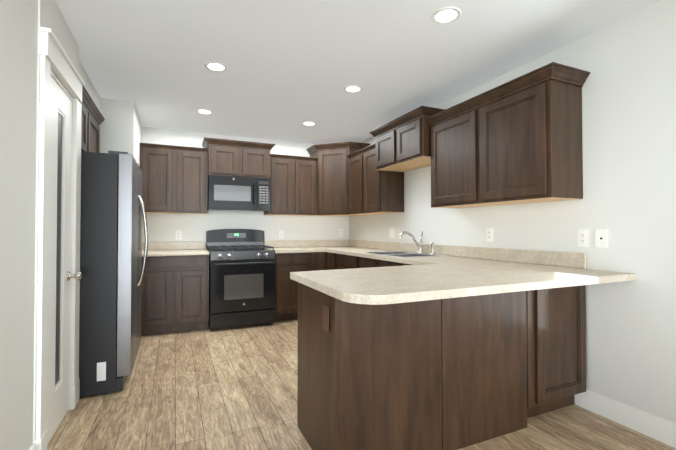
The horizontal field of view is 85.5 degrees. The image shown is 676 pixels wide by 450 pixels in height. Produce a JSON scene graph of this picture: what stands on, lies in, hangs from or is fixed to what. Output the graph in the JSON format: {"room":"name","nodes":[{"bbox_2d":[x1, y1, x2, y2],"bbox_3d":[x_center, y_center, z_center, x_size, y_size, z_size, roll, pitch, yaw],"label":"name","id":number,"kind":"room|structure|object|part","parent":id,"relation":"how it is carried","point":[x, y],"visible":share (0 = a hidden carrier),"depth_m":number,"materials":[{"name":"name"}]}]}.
{"room":"kitchen","nodes":[
{"label":"kitchen","id":0,"kind":"room"},
{"bbox_2d":[0,0,78,449],"bbox_3d":[-0.858,-0.054,-0.418,0.680,2.440,6.150,0,-1,-24],"label":"wall","id":1,"kind":"structure","parent":0,"point":[18,70],"depth_m":1.61,"materials":[{"name":"paint"}]},
{"bbox_2d":[29,444,35,449],"bbox_3d":[-0.384,1.096,-0.664,0.013,0.132,5.342,0,-1,-24],"label":"baseboard","id":2,"kind":"structure","parent":1,"relation":"attached to","point":[33,446],"depth_m":1.75,"materials":[{"name":"white paint"}]},
{"bbox_2d":[35,27,84,449],"bbox_3d":[-1.661,0.118,2.132,0.162,2.170,0.800,0,-1,-24],"label":"door frame","id":3,"kind":"structure","parent":1,"relation":"attached to","point":[54,57],"depth_m":1.87,"materials":[{"name":"white paint"}]},
{"bbox_2d":[46,76,81,444],"bbox_3d":[-1.609,0.194,2.134,0.112,1.994,0.554,0,-1,-24],"label":"pantry door","id":4,"kind":"structure","parent":1,"relation":"in","point":[58,341],"depth_m":2.18,"materials":[{"name":"white paint"}]},
{"bbox_3d":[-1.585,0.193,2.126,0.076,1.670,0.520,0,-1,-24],"label":"knob","id":5,"kind":"part","parent":4,"relation":"part of","materials":[{"name":"silver metal"}]},
{"bbox_2d":[80,85,104,152],"bbox_3d":[-2.336,-0.790,2.897,0.670,0.464,1.079,0,-1,-24],"label":"upper cabinet","id":6,"kind":"object","parent":1,"relation":"attached to","point":[93,119],"visible":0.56,"depth_m":3.06,"materials":[{"name":"brown wood"}]},
{"bbox_2d":[79,60,100,111],"bbox_3d":[-2.354,-1.128,2.894,0.635,0.195,1.090,0,-1,-24],"label":"wall","id":7,"kind":"structure","parent":0,"point":[88,85],"depth_m":3.06,"materials":[{"name":"paint"}]},
{"bbox_2d":[99,98,141,166],"bbox_3d":[-2.643,0.009,3.871,0.916,2.440,0.960,0,-1,-24],"label":"wall","id":8,"kind":"structure","parent":0,"point":[120,125],"depth_m":3.59,"materials":[{"name":"paint"}]},
{"bbox_2d":[142,127,348,249],"bbox_3d":[-1.644,0.024,4.925,4.400,2.440,0.150,0,-1,-24],"label":"wall","id":9,"kind":"structure","parent":0,"point":[163,227],"depth_m":4.95,"materials":[{"name":"paint"}]},
{"bbox_2d":[140,143,207,213],"bbox_3d":[-2.009,-0.533,4.502,0.744,0.798,0.336,0,-1,-24],"label":"upper cabinet","id":10,"kind":"object","parent":9,"relation":"attached to","point":[174,179],"visible":0.92,"depth_m":4.37,"materials":[{"name":"brown wood"}]},
{"bbox_2d":[142,241,205,249],"bbox_3d":[-2.074,0.274,4.634,0.745,0.102,0.020,0,-1,-24],"label":"backsplash","id":11,"kind":"structure","parent":9,"relation":"attached to","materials":[{"name":"laminate"}]},
{"bbox_2d":[176,231,181,239],"bbox_3d":[-2.031,0.140,4.663,0.070,0.115,0.008,0,-1,-24],"label":"electrical outlet","id":12,"kind":"object","parent":9,"relation":"attached to","point":[178,235],"visible":1,"depth_m":4.66,"materials":[{"name":"white plastic"}]},
{"bbox_2d":[202,137,274,177],"bbox_3d":[-1.298,-0.820,4.765,0.871,0.439,0.441,0,-1,-24],"label":"upper cabinet","id":13,"kind":"object","parent":9,"relation":"attached to","point":[229,157],"visible":0.98,"depth_m":4.59,"materials":[{"name":"brown wood"}]},
{"bbox_2d":[208,175,269,211],"bbox_3d":[-1.296,-0.382,4.755,0.754,0.429,0.446,0,-1,-24],"label":"over-the-range microwave","id":14,"kind":"object","parent":13,"relation":"attached to","point":[237,194],"visible":1,"depth_m":4.59,"materials":[{"name":"black metal"}]},
{"bbox_2d":[278,230,282,237],"bbox_3d":[-0.812,0.143,5.207,0.070,0.115,0.008,0,-1,-24],"label":"electrical outlet","id":15,"kind":"object","parent":9,"relation":"attached to","point":[280,233],"visible":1,"depth_m":5.20,"materials":[{"name":"white plastic"}]},
{"bbox_2d":[264,154,317,215],"bbox_3d":[-0.660,-0.525,5.104,0.681,0.798,0.336,0,-1,-24],"label":"upper cabinet","id":16,"kind":"object","parent":9,"relation":"attached to","point":[293,185],"visible":0.9,"depth_m":4.97,"materials":[{"name":"brown wood"}]},
{"bbox_2d":[306,141,369,215],"bbox_3d":[-0.008,-0.614,5.200,0.692,0.980,0.692,0,-1,-24],"label":"upper cabinet","id":17,"kind":"object","parent":9,"relation":"attached to","point":[333,179],"visible":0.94,"depth_m":5.02,"materials":[{"name":"brown wood"}]},
{"bbox_2d":[339,229,342,236],"bbox_3d":[0.046,0.134,5.590,0.070,0.115,0.008,0,-1,-24],"label":"electrical outlet","id":18,"kind":"object","parent":9,"relation":"attached to","point":[340,232],"visible":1,"depth_m":5.59,"materials":[{"name":"white plastic"}]},
{"bbox_2d":[55,0,661,143],"bbox_3d":[0.058,-1.302,1.131,4.400,0.100,8.700,0,-1,-24],"label":"ceiling","id":19,"kind":"structure","parent":0,"point":[292,65],"depth_m":2.64,"materials":[{"name":"white paint"}]},
{"bbox_2d":[196,109,212,113],"bbox_3d":[-1.435,-1.208,3.935,0.176,0.006,0.176,0,-1,-24],"label":"recessed light","id":20,"kind":"object","parent":19,"relation":"in","point":[203,111],"visible":0.96,"depth_m":3.92,"materials":[{"name":"white paint"}]},
{"bbox_2d":[204,61,227,71],"bbox_3d":[-0.950,-1.223,2.849,0.176,0.006,0.176,0,-1,-24],"label":"recessed light","id":21,"kind":"object","parent":19,"relation":"in","point":[216,66],"visible":1,"depth_m":2.84,"materials":[{"name":"white paint"}]},
{"bbox_2d":[302,121,315,125],"bbox_3d":[-0.346,-1.201,4.378,0.176,0.006,0.176,0,-1,-24],"label":"recessed light","id":22,"kind":"object","parent":19,"relation":"in","point":[308,123],"visible":1,"depth_m":4.37,"materials":[{"name":"white paint"}]},
{"bbox_2d":[343,85,362,92],"bbox_3d":[0.135,-1.217,3.300,0.176,0.006,0.176,0,-1,-24],"label":"recessed light","id":23,"kind":"object","parent":19,"relation":"in","point":[352,88],"visible":1,"depth_m":3.29,"materials":[{"name":"white paint"}]},
{"bbox_2d":[431,7,461,23],"bbox_3d":[0.640,-1.233,2.168,0.176,0.006,0.176,0,-1,-24],"label":"recessed light","id":24,"kind":"object","parent":19,"relation":"in","point":[445,15],"visible":1,"depth_m":2.16,"materials":[{"name":"white paint"}]},
{"bbox_2d":[47,319,675,449],"bbox_3d":[0.058,1.238,1.094,4.400,0.100,8.700,0,-1,-24],"label":"floor","id":25,"kind":"structure","parent":0,"point":[229,388],"depth_m":2.37,"materials":[{"name":"brown wood"}]},
{"bbox_2d":[79,151,147,396],"bbox_3d":[-2.090,0.346,2.897,1.036,1.737,0.911,0,-1,-24],"label":"refrigerator","id":26,"kind":"object","parent":25,"relation":"on","point":[112,266],"visible":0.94,"depth_m":2.61,"materials":[{"name":"grey metal"}]},
{"bbox_3d":[-1.727,0.299,3.060,0.090,1.605,0.910,0,-1,-24],"label":"door","id":27,"kind":"part","parent":26,"relation":"part of","materials":[{"name":"silver metal"}]},
{"bbox_3d":[-1.663,0.142,3.111,0.084,0.759,0.093,0,-1,-24],"label":"handle","id":28,"kind":"part","parent":26,"relation":"part of","materials":[{"name":"silver metal"}]},
{"bbox_2d":[141,255,208,335],"bbox_3d":[-1.954,0.799,4.357,0.743,0.874,0.610,0,-1,-24],"label":"base cabinet","id":29,"kind":"object","parent":25,"relation":"on","point":[175,294],"visible":0.77,"depth_m":4.10,"materials":[{"name":"brown wood"}]},
{"bbox_2d":[142,241,209,256],"bbox_3d":[-1.949,0.290,4.354,0.745,0.140,0.633,0,-1,-24],"label":"countertop","id":30,"kind":"structure","parent":29,"relation":"on","point":[173,248],"depth_m":4.53,"materials":[{"name":"laminate"}]},
{"bbox_2d":[206,229,274,330],"bbox_3d":[-1.232,0.649,4.596,0.758,1.180,0.746,0,-1,-24],"label":"range","id":31,"kind":"object","parent":25,"relation":"on","point":[241,276],"visible":0.98,"depth_m":4.34,"materials":[{"name":"black metal"}]},
{"bbox_2d":[275,252,308,321],"bbox_3d":[-0.706,0.807,4.913,0.454,0.874,0.610,0,-1,-24],"label":"base cabinet","id":32,"kind":"object","parent":25,"relation":"on","point":[286,296],"visible":0.67,"depth_m":4.63,"materials":[{"name":"brown wood"}]},
{"bbox_2d":[309,252,336,270],"bbox_3d":[-0.051,0.809,5.068,0.862,0.874,0.862,0,-1,-24],"label":"base cabinet","id":33,"kind":"object","parent":25,"relation":"on","point":[322,261],"visible":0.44,"depth_m":4.75,"materials":[{"name":"brown wood"}]},
{"bbox_2d":[265,240,324,252],"bbox_3d":[-0.604,0.300,4.953,0.668,0.136,0.634,0,-1,-24],"label":"countertop","id":34,"kind":"structure","parent":33,"relation":"on","point":[280,246],"depth_m":5.19,"materials":[{"name":"laminate"}]},
{"bbox_2d":[325,231,635,286],"bbox_3d":[0.653,0.286,3.755,0.650,0.427,3.846,0,-1,-24],"label":"countertop","id":35,"kind":"structure","parent":33,"relation":"on","point":[574,265],"depth_m":2.98,"materials":[{"name":"laminate"}]},
{"bbox_2d":[361,251,448,257],"bbox_3d":[0.663,0.403,3.775,0.530,0.194,0.800,0,-1,-24],"label":"sink","id":36,"kind":"object","parent":35,"relation":"in","point":[398,254],"depth_m":3.77,"materials":[{"name":"silver metal"}]},
{"bbox_2d":[399,231,434,254],"bbox_3d":[0.804,0.188,3.730,0.300,0.234,0.260,0,-1,-24],"label":"faucet","id":37,"kind":"object","parent":35,"relation":"on","point":[419,244],"depth_m":3.81,"materials":[{"name":"silver metal"}]},
{"bbox_2d":[336,254,358,268],"bbox_3d":[0.367,0.800,4.438,0.610,0.874,0.620,0,-1,-24],"label":"base cabinet","id":38,"kind":"object","parent":25,"relation":"on","point":[343,261],"visible":0.21,"depth_m":4.29,"materials":[{"name":"brown wood"}]},
{"bbox_2d":[359,257,403,267],"bbox_3d":[0.670,0.790,3.760,0.610,0.874,0.856,0,-1,-24],"label":"base cabinet","id":39,"kind":"object","parent":25,"relation":"on","point":[366,262],"visible":0.04,"depth_m":3.69,"materials":[{"name":"brown wood"}]},
{"bbox_2d":[297,282,526,449],"bbox_3d":[0.438,0.767,2.172,1.242,0.874,0.573,0,-1,-24],"label":"panels","id":40,"kind":"object","parent":25,"relation":"on","point":[445,374],"visible":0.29,"depth_m":1.88,"materials":[{"name":"brown wood"}]},
{"bbox_2d":[323,305,328,331],"bbox_3d":[-0.060,0.453,1.759,0.008,0.115,0.070,0,-1,-24],"label":"outlet","id":41,"kind":"object","parent":40,"relation":"attached to","point":[326,318],"visible":1,"depth_m":1.75,"materials":[{"name":"brown plastic"}]},
{"bbox_2d":[290,259,568,304],"bbox_3d":[0.406,0.307,2.072,1.170,0.038,0.975,0,-1,-24],"label":"countertop","id":42,"kind":"structure","parent":40,"relation":"on","point":[432,271],"depth_m":1.81,"materials":[{"name":"laminate"}]},
{"bbox_2d":[526,285,585,417],"bbox_3d":[1.284,0.771,2.473,0.539,0.874,0.470,0,-1,-24],"label":"base cabinet","id":43,"kind":"object","parent":25,"relation":"on","point":[556,348],"visible":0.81,"depth_m":2.26,"materials":[{"name":"brown wood"}]},
{"bbox_2d":[349,0,675,423],"bbox_3d":[1.907,-0.020,1.938,0.150,2.440,8.200,0,-1,-24],"label":"wall","id":44,"kind":"structure","parent":0,"point":[628,200],"depth_m":2.22,"materials":[{"name":"paint"}]},
{"bbox_2d":[347,144,403,214],"bbox_3d":[0.449,-0.532,4.613,0.336,0.798,0.857,0,-1,-24],"label":"upper cabinet","id":45,"kind":"object","parent":44,"relation":"attached to","point":[373,190],"visible":0.88,"depth_m":4.36,"materials":[{"name":"brown wood"}]},
{"bbox_2d":[389,228,394,237],"bbox_3d":[0.664,0.108,4.524,0.010,0.115,0.116,0,-1,-24],"label":"double light switch","id":46,"kind":"object","parent":44,"relation":"attached to","point":[391,232],"visible":1,"depth_m":4.51,"materials":[{"name":"white plastic"}]},
{"bbox_2d":[369,106,444,171],"bbox_3d":[0.753,-0.834,3.806,0.441,0.439,0.979,0,-1,-24],"label":"upper cabinet","id":47,"kind":"object","parent":44,"relation":"attached to","point":[402,143],"visible":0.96,"depth_m":3.62,"materials":[{"name":"brown wood"}]},
{"bbox_2d":[265,240,586,268],"bbox_3d":[0.292,0.261,3.744,1.320,0.102,3.573,0,-1,-24],"label":"backsplash","id":48,"kind":"structure","parent":44,"relation":"attached to","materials":[{"name":"laminate"}]},
{"bbox_2d":[486,228,492,241],"bbox_3d":[1.292,0.092,3.118,0.008,0.115,0.070,0,-1,-24],"label":"electrical outlet","id":49,"kind":"object","parent":44,"relation":"attached to","point":[489,234],"visible":1,"depth_m":3.12,"materials":[{"name":"white plastic"}]},
{"bbox_2d":[426,62,589,207],"bbox_3d":[1.220,-0.568,2.854,0.361,0.819,1.238,0,-1,-24],"label":"upper cabinet","id":50,"kind":"object","parent":44,"relation":"attached to","point":[518,140],"visible":1,"depth_m":2.53,"materials":[{"name":"brown wood"}]},
{"bbox_2d":[577,229,588,246],"bbox_3d":[1.610,0.092,2.406,0.008,0.115,0.070,0,-1,-24],"label":"electrical outlet","id":51,"kind":"object","parent":44,"relation":"attached to","point":[582,237],"visible":1,"depth_m":2.40,"materials":[{"name":"white plastic"}]},
{"bbox_2d":[595,229,607,247],"bbox_3d":[1.658,0.091,2.301,0.006,0.115,0.070,0,-1,-24],"label":"outlet","id":52,"kind":"object","parent":44,"relation":"attached to","point":[601,238],"visible":1,"depth_m":2.30,"materials":[{"name":"white plastic"}]},
{"bbox_2d":[575,389,675,447],"bbox_3d":[2.554,1.111,0.302,0.013,0.132,4.711,0,-1,-24],"label":"baseboard","id":53,"kind":"structure","parent":44,"relation":"attached to","point":[662,430],"depth_m":2.16,"materials":[{"name":"white paint"}]}
]}

